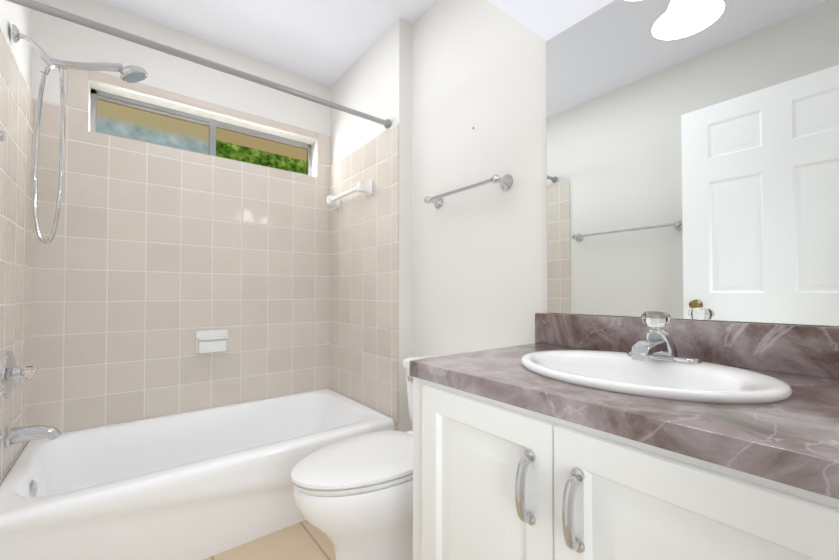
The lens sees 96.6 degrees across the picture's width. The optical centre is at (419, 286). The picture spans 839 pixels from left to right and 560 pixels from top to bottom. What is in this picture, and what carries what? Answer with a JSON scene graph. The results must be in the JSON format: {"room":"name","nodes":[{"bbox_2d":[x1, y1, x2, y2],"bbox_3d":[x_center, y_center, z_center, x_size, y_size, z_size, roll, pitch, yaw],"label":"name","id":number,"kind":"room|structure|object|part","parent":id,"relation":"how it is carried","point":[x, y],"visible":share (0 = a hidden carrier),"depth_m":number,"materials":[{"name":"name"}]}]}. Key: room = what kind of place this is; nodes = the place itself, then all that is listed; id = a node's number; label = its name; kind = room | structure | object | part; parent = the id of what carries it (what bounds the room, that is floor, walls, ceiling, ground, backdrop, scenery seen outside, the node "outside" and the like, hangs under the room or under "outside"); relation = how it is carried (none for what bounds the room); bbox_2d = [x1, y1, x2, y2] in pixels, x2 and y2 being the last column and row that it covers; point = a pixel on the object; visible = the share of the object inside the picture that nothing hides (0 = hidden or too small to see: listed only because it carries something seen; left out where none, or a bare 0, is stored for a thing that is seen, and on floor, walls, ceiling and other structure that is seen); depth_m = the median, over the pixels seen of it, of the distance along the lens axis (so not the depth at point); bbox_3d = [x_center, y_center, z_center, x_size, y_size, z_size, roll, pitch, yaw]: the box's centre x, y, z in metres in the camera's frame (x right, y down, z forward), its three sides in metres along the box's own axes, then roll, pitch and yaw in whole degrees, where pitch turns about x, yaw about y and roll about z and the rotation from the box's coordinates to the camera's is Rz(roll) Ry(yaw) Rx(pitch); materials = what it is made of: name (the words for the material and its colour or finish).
{"room":"bathroom","nodes":[
{"label":"bathroom","id":0,"kind":"room"},
{"bbox_2d":[0,0,32,90],"bbox_3d":[-1.008,-0.199,0.625,0.150,2.370,2.740,1,-1,-38],"label":"wall","id":1,"kind":"structure","parent":0,"point":[20,17],"depth_m":1.46,"materials":[{"name":"white paint"}]},
{"bbox_2d":[0,130,4,140],"bbox_3d":[-0.918,-0.398,0.700,0.081,0.060,0.700,1,-1,-38],"label":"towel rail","id":2,"kind":"object","parent":1,"relation":"attached to","point":[2,136],"visible":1,"depth_m":0.97,"materials":[{"name":"white ceramic"}]},
{"bbox_2d":[0,26,33,484],"bbox_3d":[-1.444,-0.083,1.305,0.010,1.500,0.830,1,-1,-38],"label":"wall tile","id":3,"kind":"structure","parent":1,"relation":"attached to","point":[16,127],"depth_m":1.38,"materials":[{"name":"beige tile"}]},
{"bbox_2d":[12,24,147,243],"bbox_3d":[-1.300,-0.547,1.452,0.390,0.777,0.100,1,-1,-38],"label":"handheld shower","id":4,"kind":"object","parent":3,"relation":"attached to","point":[131,74],"visible":1,"depth_m":1.40,"materials":[{"name":"silver metal"}]},
{"bbox_2d":[6,0,389,127],"bbox_3d":[-0.712,-0.860,1.520,1.390,0.048,0.048,1,-1,-38],"label":"rail","id":5,"kind":"object","parent":1,"relation":"attached to","point":[70,17],"visible":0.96,"depth_m":1.38,"materials":[{"name":"silver metal"}]},
{"bbox_2d":[31,0,330,176],"bbox_3d":[-1.166,-1.041,2.164,1.490,0.635,0.150,1,-1,-38],"label":"wall","id":6,"kind":"structure","parent":0,"point":[54,37],"depth_m":1.98,"materials":[{"name":"white paint"}]},
{"bbox_2d":[67,68,329,164],"bbox_3d":[-1.106,-0.918,2.106,1.285,0.197,0.014,1,-1,-38],"label":"trim","id":7,"kind":"structure","parent":6,"relation":"attached to","point":[77,88],"depth_m":1.95,"materials":[{"name":"beige"}]},
{"bbox_2d":[97,0,437,85],"bbox_3d":[-0.364,-1.426,1.153,1.790,0.100,2.740,1,-1,-38],"label":"ceiling","id":8,"kind":"structure","parent":0,"point":[329,42],"depth_m":1.94,"materials":[{"name":"white paint"}]},
{"bbox_2d":[203,520,335,559],"bbox_3d":[-0.364,1.044,1.112,1.790,0.100,2.740,1,-1,-38],"label":"floor","id":9,"kind":"structure","parent":0,"point":[304,540],"depth_m":1.43,"materials":[{"name":"tile"}]},
{"bbox_2d":[0,351,394,559],"bbox_3d":[-0.902,0.618,1.734,1.387,0.772,0.784,1,-1,-38],"label":"bathtub","id":10,"kind":"object","parent":9,"relation":"on","point":[201,484],"visible":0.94,"depth_m":1.44,"materials":[{"name":"white ceramic"}]},
{"bbox_3d":[-1.409,0.308,1.352,0.037,0.051,0.054,1,-1,-38],"label":"valve knob","id":11,"kind":"part","parent":10,"relation":"part of","materials":[{"name":"clear plastic"}]},
{"bbox_3d":[-1.397,0.530,1.358,0.142,0.076,0.072,1,-1,-38],"label":"spout mount","id":12,"kind":"part","parent":10,"relation":"part of","materials":[{"name":"silver metal"}]},
{"bbox_2d":[290,355,440,559],"bbox_3d":[-0.083,0.651,1.341,0.750,0.693,0.450,1,-1,-38],"label":"toilet","id":13,"kind":"object","parent":9,"relation":"on","point":[353,498],"visible":0.54,"depth_m":1.15,"materials":[{"name":"white ceramic"}]},
{"bbox_3d":[-0.171,0.586,1.273,0.527,0.040,0.354,1,-1,-38],"label":"seat","id":14,"kind":"part","parent":13,"relation":"part of","materials":[{"name":"white plastic"}]},
{"bbox_3d":[-0.026,0.389,1.551,0.027,0.032,0.085,1,-1,-38],"label":"lever handle","id":15,"kind":"part","parent":13,"relation":"part of","materials":[{"name":"silver metal"}]},
{"bbox_3d":[0.130,0.458,1.512,0.207,0.301,0.450,1,-1,-38],"label":"tank","id":16,"kind":"part","parent":13,"relation":"part of","materials":[{"name":"white ceramic"}]},
{"bbox_2d":[410,310,838,559],"bbox_3d":[0.453,0.521,0.782,0.620,0.934,0.889,1,-1,-38],"label":"bathroom vanity","id":17,"kind":"object","parent":9,"relation":"on","point":[655,435],"visible":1,"depth_m":0.64,"materials":[{"name":"white paint"}]},
{"bbox_3d":[0.212,0.358,0.623,0.041,0.134,0.112,1,-1,-38],"label":"handle","id":18,"kind":"part","parent":17,"relation":"part of","materials":[{"name":"silver metal"}]},
{"bbox_3d":[0.235,0.554,0.637,0.019,0.633,0.715,1,-1,-38],"label":"door","id":19,"kind":"part","parent":17,"relation":"part of","materials":[{"name":"white paint"}]},
{"bbox_2d":[521,350,792,403],"bbox_3d":[0.464,0.248,0.817,0.398,0.152,0.502,1,-1,-38],"label":"sink","id":20,"kind":"object","parent":17,"relation":"in","point":[660,378],"depth_m":0.77,"materials":[{"name":"white ceramic"}]},
{"bbox_2d":[627,310,701,364],"bbox_3d":[0.543,0.116,0.869,0.161,0.121,0.156,1,-1,-38],"label":"faucet","id":21,"kind":"object","parent":17,"relation":"on","point":[658,348],"depth_m":0.86,"materials":[{"name":"silver metal"}]},
{"bbox_2d":[331,18,411,431],"bbox_3d":[-0.318,-0.173,2.213,0.080,2.370,0.800,1,-1,-38],"label":"wall","id":22,"kind":"structure","parent":0,"point":[375,79],"depth_m":1.93,"materials":[{"name":"white paint"}]},
{"bbox_2d":[329,123,398,422],"bbox_3d":[-0.354,-0.068,2.183,0.010,1.500,0.800,1,-1,-38],"label":"wall tile","id":23,"kind":"structure","parent":22,"relation":"attached to","point":[364,308],"depth_m":2.10,"materials":[{"name":"beige tile"}]},
{"bbox_2d":[327,180,372,208],"bbox_3d":[-0.428,-0.548,2.216,0.076,0.085,0.458,1,-1,-38],"label":"grab rail","id":24,"kind":"object","parent":23,"relation":"attached to","point":[366,188],"visible":1,"depth_m":2.10,"materials":[{"name":"white ceramic"}]},
{"bbox_2d":[412,0,838,429],"bbox_3d":[0.280,-0.182,1.640,0.150,2.370,2.740,1,-1,-38],"label":"wall","id":25,"kind":"structure","parent":0,"point":[479,268],"depth_m":1.57,"materials":[{"name":"white paint"}]},
{"bbox_2d":[424,174,512,207],"bbox_3d":[0.183,-0.404,1.580,0.081,0.060,0.460,1,-1,-38],"label":"towel rail","id":26,"kind":"object","parent":25,"relation":"attached to","point":[505,181],"visible":1,"depth_m":1.48,"materials":[{"name":"silver metal"}]},
{"bbox_2d":[487,0,614,40],"bbox_3d":[0.576,-1.120,1.157,0.002,0.512,1.290,1,-1,-38],"label":"ceiling","id":27,"kind":"structure","parent":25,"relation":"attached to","point":[546,20],"depth_m":1.31,"materials":[{"name":"white paint"}]},
{"bbox_2d":[535,313,838,379],"bbox_3d":[0.689,0.139,0.974,0.020,0.105,0.889,1,-1,-38],"label":"backsplash","id":28,"kind":"structure","parent":25,"relation":"attached to","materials":[{"name":"laminate"}]},
{"bbox_2d":[546,0,838,325],"bbox_3d":[0.708,-0.391,0.972,0.007,0.949,0.846,1,-1,-38],"label":"mirror","id":29,"kind":"object","parent":25,"relation":"attached to","point":[692,159],"visible":1,"depth_m":0.96,"materials":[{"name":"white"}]},
{"bbox_3d":[-1.166,0.143,2.144,1.490,1.735,0.150,1,-1,-38],"label":"wall","id":30,"kind":"structure","parent":0,"visible":0},
{"bbox_2d":[28,98,329,441],"bbox_3d":[-1.148,-0.070,2.060,1.390,1.500,0.010,1,-1,-38],"label":"wall tile","id":31,"kind":"structure","parent":30,"relation":"attached to","point":[148,261],"depth_m":1.93,"materials":[{"name":"beige tile"}]},
{"bbox_2d":[90,89,310,175],"bbox_3d":[-1.176,-0.845,2.181,1.120,0.242,0.036,1,-1,-38],"label":"window","id":32,"kind":"structure","parent":30,"relation":"in","point":[210,123],"depth_m":2.09,"materials":[{"name":"silver metal"}]},
{"bbox_2d":[96,100,208,153],"bbox_3d":[-1.420,-0.847,2.015,0.530,0.242,0.003,1,-1,-38],"label":"window","id":33,"kind":"structure","parent":32,"relation":"attached to","point":[124,121],"depth_m":2.00,"materials":[{"name":"clear glass"}]},
{"bbox_2d":[216,128,306,173],"bbox_3d":[-0.980,-0.842,2.361,0.590,0.242,0.003,1,-1,-38],"label":"window","id":34,"kind":"structure","parent":32,"relation":"attached to","point":[244,148],"depth_m":2.34,"materials":[{"name":"clear glass"}]},
{"bbox_2d":[195,329,228,353],"bbox_3d":[-1.125,0.297,2.034,0.156,0.120,0.050,1,-1,-38],"label":"soap shelf","id":35,"kind":"object","parent":30,"relation":"attached to","point":[208,341],"visible":0.98,"depth_m":2.02,"materials":[{"name":"white ceramic"}]}
]}

